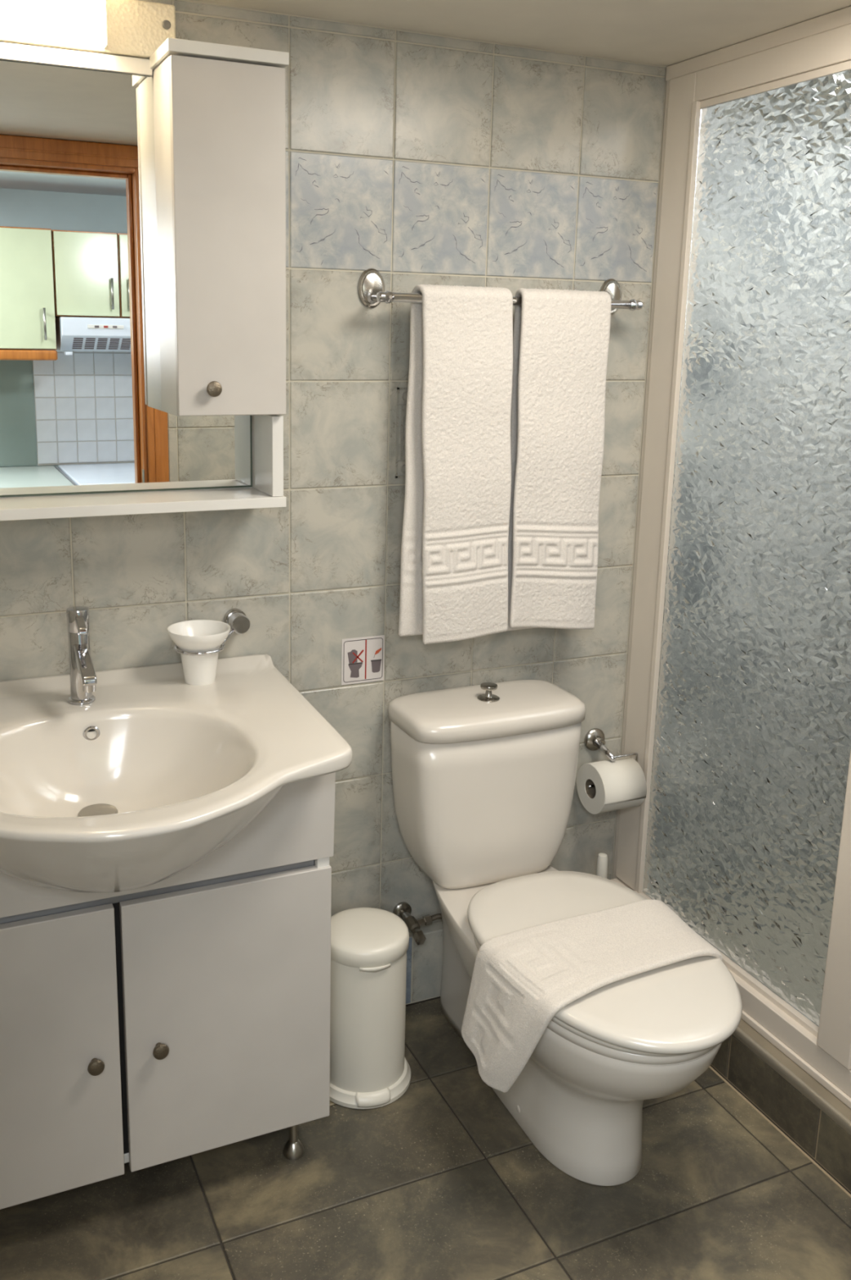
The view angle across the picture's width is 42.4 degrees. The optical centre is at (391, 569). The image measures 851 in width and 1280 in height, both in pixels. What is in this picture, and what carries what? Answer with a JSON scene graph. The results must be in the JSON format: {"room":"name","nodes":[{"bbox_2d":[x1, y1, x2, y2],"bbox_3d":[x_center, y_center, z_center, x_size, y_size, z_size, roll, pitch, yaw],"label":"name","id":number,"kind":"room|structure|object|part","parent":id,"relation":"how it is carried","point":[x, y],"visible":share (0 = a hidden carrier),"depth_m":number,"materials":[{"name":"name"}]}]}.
{"room":"bathroom","nodes":[
{"label":"bathroom","id":0,"kind":"room"},
{"bbox_2d":[0,0,666,928],"bbox_3d":[0.109,-0.036,2.264,2.600,2.044,0.103,-4,13,-23],"label":"wall","id":1,"kind":"structure","parent":0,"point":[414,158],"depth_m":2.08,"materials":[{"name":"tile"}]},
{"bbox_2d":[0,0,175,58],"bbox_3d":[-0.534,-0.858,1.696,0.406,0.083,0.062,-4,13,-23],"label":"lamp","id":2,"kind":"object","parent":1,"relation":"attached to","point":[136,28],"visible":0.9,"depth_m":1.70,"materials":[{"name":"plastic"}]},
{"bbox_2d":[0,37,288,520],"bbox_3d":[-0.515,-0.451,1.732,0.699,0.729,0.178,-4,13,-23],"label":"upper cabinet","id":3,"kind":"object","parent":1,"relation":"attached to","point":[143,201],"visible":1,"depth_m":1.79,"materials":[{"name":"white laminate"}]},
{"bbox_3d":[-0.615,-0.801,1.692,0.487,0.024,0.027,-4,13,-23],"label":"rail","id":4,"kind":"part","parent":3,"relation":"part of","materials":[{"name":"white laminate"}]},
{"bbox_2d":[0,487,286,520],"bbox_3d":[-0.530,-0.108,1.825,0.699,0.018,0.140,-4,13,-23],"label":"shelf","id":5,"kind":"object","parent":3,"relation":"attached to","point":[41,503],"depth_m":1.84,"materials":[{"name":"white laminate"}]},
{"bbox_3d":[-0.289,-0.295,1.784,0.026,0.026,0.024,-4,13,-23],"label":"knob","id":6,"kind":"part","parent":3,"relation":"part of","materials":[{"name":"grey metal"}]},
{"bbox_3d":[-0.281,-0.818,1.764,0.192,0.018,0.161,-4,13,-23],"label":"panel","id":7,"kind":"part","parent":3,"relation":"part of","materials":[{"name":"white laminate"}]},
{"bbox_3d":[-0.259,-0.525,1.766,0.183,0.546,0.017,-4,13,-23],"label":"cabinet door","id":8,"kind":"part","parent":3,"relation":"part of","materials":[{"name":"white paint"}]},
{"bbox_3d":[-0.222,-0.209,1.943,0.020,0.138,0.137,-4,13,-23],"label":"panel","id":9,"kind":"part","parent":3,"relation":"part of","materials":[{"name":"white laminate"}]},
{"bbox_2d":[173,608,250,655],"bbox_3d":[-0.312,0.111,1.979,0.089,0.046,0.182,11,15,37],"label":"holder","id":10,"kind":"object","parent":1,"relation":"attached to","point":[236,618],"visible":0.77,"depth_m":2.01,"materials":[{"name":"silver metal"}]},
{"bbox_2d":[167,619,231,685],"bbox_3d":[-0.341,0.154,1.951,0.111,0.106,0.111,-4,13,-23],"label":"tumbler","id":11,"kind":"object","parent":10,"relation":"in","point":[196,635],"visible":0.96,"depth_m":1.93,"materials":[{"name":"white ceramic"}]},
{"bbox_3d":[-0.296,0.117,2.000,0.008,0.025,0.070,5,13,16],"label":"arm","id":12,"kind":"part","parent":10,"relation":"part of","materials":[{"name":"silver metal"}]},
{"bbox_2d":[341,635,384,684],"bbox_3d":[-0.056,0.179,2.183,0.092,0.094,0.002,-4,13,-23],"label":"sticker","id":13,"kind":"object","parent":1,"relation":"attached to","point":[362,658],"visible":1,"depth_m":2.18,"materials":[{"name":"white paper"}]},
{"bbox_2d":[346,649,357,663],"bbox_3d":[-0.077,0.171,2.172,0.021,0.027,0.001,-4,13,-23],"label":"picture","id":14,"kind":"object","parent":13,"relation":"on","point":[352,655],"depth_m":2.17},
{"bbox_2d":[348,663,362,677],"bbox_3d":[-0.071,0.201,2.181,0.031,0.029,0.001,-4,13,-23],"label":"picture","id":15,"kind":"object","parent":13,"relation":"attached to","point":[355,670],"depth_m":2.18},
{"bbox_2d":[371,660,381,672],"bbox_3d":[-0.030,0.193,2.198,0.022,0.025,0.001,-4,13,-23],"label":"picture","id":16,"kind":"object","parent":13,"relation":"attached to","point":[375,664],"depth_m":2.20},
{"bbox_2d":[392,902,441,945],"bbox_3d":[0.075,0.692,2.305,0.112,0.145,0.098,-4,13,-23],"label":"angle valve","id":17,"kind":"object","parent":1,"relation":"attached to","point":[402,909],"visible":0.63,"depth_m":2.30,"materials":[{"name":"silver metal"}]},
{"bbox_3d":[0.056,0.759,2.273,0.026,0.027,0.028,-4,13,-23],"label":"handle","id":18,"kind":"part","parent":17,"relation":"part of","materials":[{"name":"silver metal"}]},
{"bbox_2d":[405,920,443,1004],"bbox_3d":[-0.253,0.875,2.236,1.590,0.162,0.038,-4,13,-23],"label":"wall tile","id":19,"kind":"object","parent":1,"relation":"attached to","point":[424,961],"depth_m":2.36,"materials":[{"name":"tile"}]},
{"bbox_2d":[357,268,642,314],"bbox_3d":[0.224,-0.532,2.096,0.583,0.072,0.092,-4,13,-23],"label":"towel bar","id":20,"kind":"object","parent":1,"relation":"attached to","point":[371,285],"visible":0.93,"depth_m":2.02,"materials":[{"name":"silver metal"}]},
{"bbox_3d":[-0.019,-0.496,1.993,0.021,0.021,0.088,-4,13,-23],"label":"post","id":21,"kind":"part","parent":20,"relation":"part of","materials":[{"name":"silver metal"}]},
{"bbox_2d":[398,284,512,644],"bbox_3d":[0.132,-0.194,2.091,0.224,0.677,0.060,-4,13,-23],"label":"towel","id":22,"kind":"object","parent":20,"relation":"hanging from","point":[454,569],"visible":1,"depth_m":2.07,"materials":[{"name":"white fabric"}]},
{"bbox_2d":[506,288,610,631],"bbox_3d":[0.326,-0.207,2.176,0.205,0.680,0.059,-4,13,-23],"label":"towel","id":23,"kind":"object","parent":20,"relation":"hanging from","point":[561,337],"visible":0.99,"depth_m":2.15,"materials":[{"name":"white fabric"}]},
{"bbox_3d":[0.466,-0.533,2.204,0.021,0.021,0.088,-4,13,-23],"label":"post","id":24,"kind":"part","parent":20,"relation":"part of","materials":[{"name":"silver metal"}]},
{"bbox_2d":[583,728,637,787],"bbox_3d":[0.474,0.413,2.428,0.126,0.102,0.086,-4,13,-23],"label":"paper holder","id":25,"kind":"object","parent":1,"relation":"attached to","point":[593,740],"visible":0.7,"depth_m":2.44,"materials":[{"name":"silver metal"}]},
{"bbox_3d":[0.472,0.397,2.414,0.018,0.031,0.069,-4,13,-23],"label":"arm","id":26,"kind":"part","parent":25,"relation":"part of","materials":[{"name":"silver metal"}]},
{"bbox_2d":[576,756,646,813],"bbox_3d":[0.483,0.473,2.406,0.108,0.110,0.111,-4,13,-23],"label":"paper roll","id":27,"kind":"object","parent":25,"relation":"hanging from","point":[620,784],"visible":1,"depth_m":2.37,"materials":[{"name":"paper"}]},
{"bbox_2d":[0,995,850,1279],"bbox_3d":[0.043,1.160,1.479,1.690,0.060,1.743,-4,13,-23],"label":"floor","id":28,"kind":"structure","parent":0,"point":[440,1180],"depth_m":1.82,"materials":[{"name":"tile"}]},
{"bbox_2d":[0,772,335,1209],"bbox_3d":[-0.481,0.655,1.843,0.694,0.752,0.387,-4,13,-23],"label":"vanity cabinet","id":29,"kind":"object","parent":28,"relation":"on","point":[186,1013],"visible":0.88,"depth_m":1.72,"materials":[{"name":"white laminate"}]},
{"bbox_3d":[-0.579,0.747,1.637,0.339,0.467,0.017,-4,13,-23],"label":"door","id":30,"kind":"part","parent":29,"relation":"part of","materials":[{"name":"white paint"}]},
{"bbox_3d":[-0.452,0.758,1.676,0.026,0.026,0.024,-4,13,-23],"label":"knob","id":31,"kind":"part","parent":29,"relation":"part of","materials":[{"name":"grey metal"}]},
{"bbox_3d":[-0.361,0.751,1.715,0.026,0.026,0.024,-4,13,-23],"label":"knob","id":32,"kind":"part","parent":29,"relation":"part of","materials":[{"name":"grey metal"}]},
{"bbox_2d":[0,653,351,893],"bbox_3d":[-0.439,0.349,1.687,0.724,0.205,0.646,-4,13,-23],"label":"washbasin","id":33,"kind":"object","parent":29,"relation":"in","point":[133,786],"visible":0.99,"depth_m":1.75,"materials":[{"name":"ceramic"}]},
{"bbox_2d":[66,605,97,704],"bbox_3d":[-0.504,0.150,1.794,0.045,0.160,0.130,-4,13,-23],"label":"mixer tap","id":34,"kind":"object","parent":33,"relation":"on","point":[83,679],"visible":1,"depth_m":1.81,"materials":[{"name":"silver metal"}]},
{"bbox_3d":[-0.519,0.082,1.819,0.037,0.039,0.037,-4,13,-23],"label":"lever","id":35,"kind":"part","parent":34,"relation":"part of","materials":[{"name":"silver metal"}]},
{"bbox_3d":[-0.497,0.153,1.779,0.023,0.047,0.097,-4,13,-23],"label":"spout","id":36,"kind":"part","parent":34,"relation":"part of","materials":[{"name":"silver metal"}]},
{"bbox_3d":[-0.260,0.722,1.776,0.339,0.467,0.017,-4,13,-23],"label":"door","id":37,"kind":"part","parent":29,"relation":"part of","materials":[{"name":"white paint"}]},
{"bbox_3d":[-0.171,0.979,1.920,0.038,0.098,0.038,-4,13,-23],"label":"leg","id":38,"kind":"part","parent":29,"relation":"part of","materials":[{"name":"metal"}]},
{"bbox_2d":[329,907,410,1109],"bbox_3d":[-0.051,0.827,2.094,0.186,0.326,0.188,-4,13,-23],"label":"pedal bin","id":39,"kind":"object","parent":28,"relation":"on","point":[369,1068],"visible":0.78,"depth_m":2.03,"materials":[{"name":"plastic"}]},
{"bbox_3d":[-0.049,0.687,2.064,0.166,0.040,0.166,-4,13,-23],"label":"lid","id":40,"kind":"part","parent":39,"relation":"part of","materials":[{"name":"plastic"}]},
{"bbox_2d":[387,680,742,1186],"bbox_3d":[0.310,0.645,2.000,0.381,0.733,0.803,-4,13,-23],"label":"toilet","id":41,"kind":"object","parent":28,"relation":"on","point":[483,775],"visible":0.89,"depth_m":2.06,"materials":[{"name":"ceramic"}]},
{"bbox_2d":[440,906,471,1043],"bbox_3d":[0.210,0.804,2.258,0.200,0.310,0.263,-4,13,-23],"label":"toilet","id":42,"kind":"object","parent":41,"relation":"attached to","point":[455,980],"depth_m":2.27,"materials":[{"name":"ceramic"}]},
{"bbox_3d":[0.192,0.456,2.240,0.372,0.317,0.193,-4,13,-23],"label":"tank","id":43,"kind":"part","parent":41,"relation":"part of","materials":[{"name":"ceramic"}]},
{"bbox_3d":[0.196,0.278,2.199,0.381,0.045,0.207,-4,13,-23],"label":"tank lid","id":44,"kind":"part","parent":41,"relation":"part of","materials":[{"name":"ceramic"}]},
{"bbox_3d":[0.195,0.242,2.185,0.045,0.030,0.045,-4,13,-23],"label":"flush knob","id":45,"kind":"part","parent":41,"relation":"part of","materials":[{"name":"silver metal"}]},
{"bbox_3d":[0.305,0.838,2.045,0.344,0.338,0.747,-4,13,-23],"label":"bowl","id":46,"kind":"part","parent":41,"relation":"part of","materials":[{"name":"ceramic"}]},
{"bbox_2d":[461,899,721,1093],"bbox_3d":[0.349,0.734,1.869,0.424,0.215,0.225,-4,13,-23],"label":"towel","id":47,"kind":"object","parent":41,"relation":"on","point":[521,979],"visible":1,"depth_m":1.82,"materials":[{"name":"white fabric"}]},
{"bbox_3d":[0.361,0.654,1.884,0.369,0.028,0.551,-4,13,-23],"label":"lid","id":48,"kind":"part","parent":41,"relation":"part of","materials":[{"name":"plastic"}]},
{"bbox_3d":[0.360,0.676,1.889,0.353,0.014,0.514,-4,13,-23],"label":"seat","id":49,"kind":"part","parent":41,"relation":"part of","materials":[{"name":"plastic"}]},
{"bbox_2d":[595,853,607,878],"bbox_3d":[0.463,0.772,2.441,0.084,0.302,0.084,-4,13,-23],"label":"toilet brush","id":50,"kind":"object","parent":28,"relation":"on","point":[602,859],"visible":0.23,"depth_m":2.40,"materials":[{"name":"plastic"}]},
{"bbox_2d":[708,1018,850,1197],"bbox_3d":[0.844,0.999,1.861,0.138,0.124,1.564,-4,13,-23],"label":"shower curb","id":51,"kind":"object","parent":28,"relation":"on","point":[819,1122],"depth_m":1.98,"materials":[{"name":"brown tile"}]},
{"bbox_2d":[609,5,850,1108],"bbox_3d":[0.855,0.044,1.679,0.073,1.821,1.580,-4,13,-23],"label":"shower enclosure","id":52,"kind":"object","parent":51,"relation":"on","point":[736,719],"visible":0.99,"depth_m":2.06,"materials":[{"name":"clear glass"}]},
{"bbox_3d":[0.840,0.898,1.857,0.057,0.048,1.562,-4,13,-23],"label":"rail","id":53,"kind":"part","parent":52,"relation":"part of","materials":[{"name":"beige metal"}]},
{"bbox_3d":[0.885,-0.833,1.493,0.042,0.028,1.579,-4,13,-23],"label":"rail","id":54,"kind":"part","parent":52,"relation":"part of","materials":[{"name":"beige metal"}]},
{"bbox_3d":[0.901,-0.781,1.456,0.040,0.055,1.480,-4,13,-23],"label":"rail","id":55,"kind":"part","parent":52,"relation":"part of","materials":[{"name":"beige metal"}]},
{"bbox_3d":[0.791,0.951,1.826,0.011,0.016,1.562,-4,13,-23],"label":"metal edge trim","id":56,"kind":"part","parent":51,"relation":"part of","materials":[{"name":"metal"}]},
{"bbox_2d":[188,0,850,66],"bbox_3d":[0.473,-0.850,1.281,2.600,0.080,1.820,-4,13,-23],"label":"ceiling","id":57,"kind":"structure","parent":0,"point":[660,33],"depth_m":1.87,"materials":[{"name":"white paint"}]}
]}

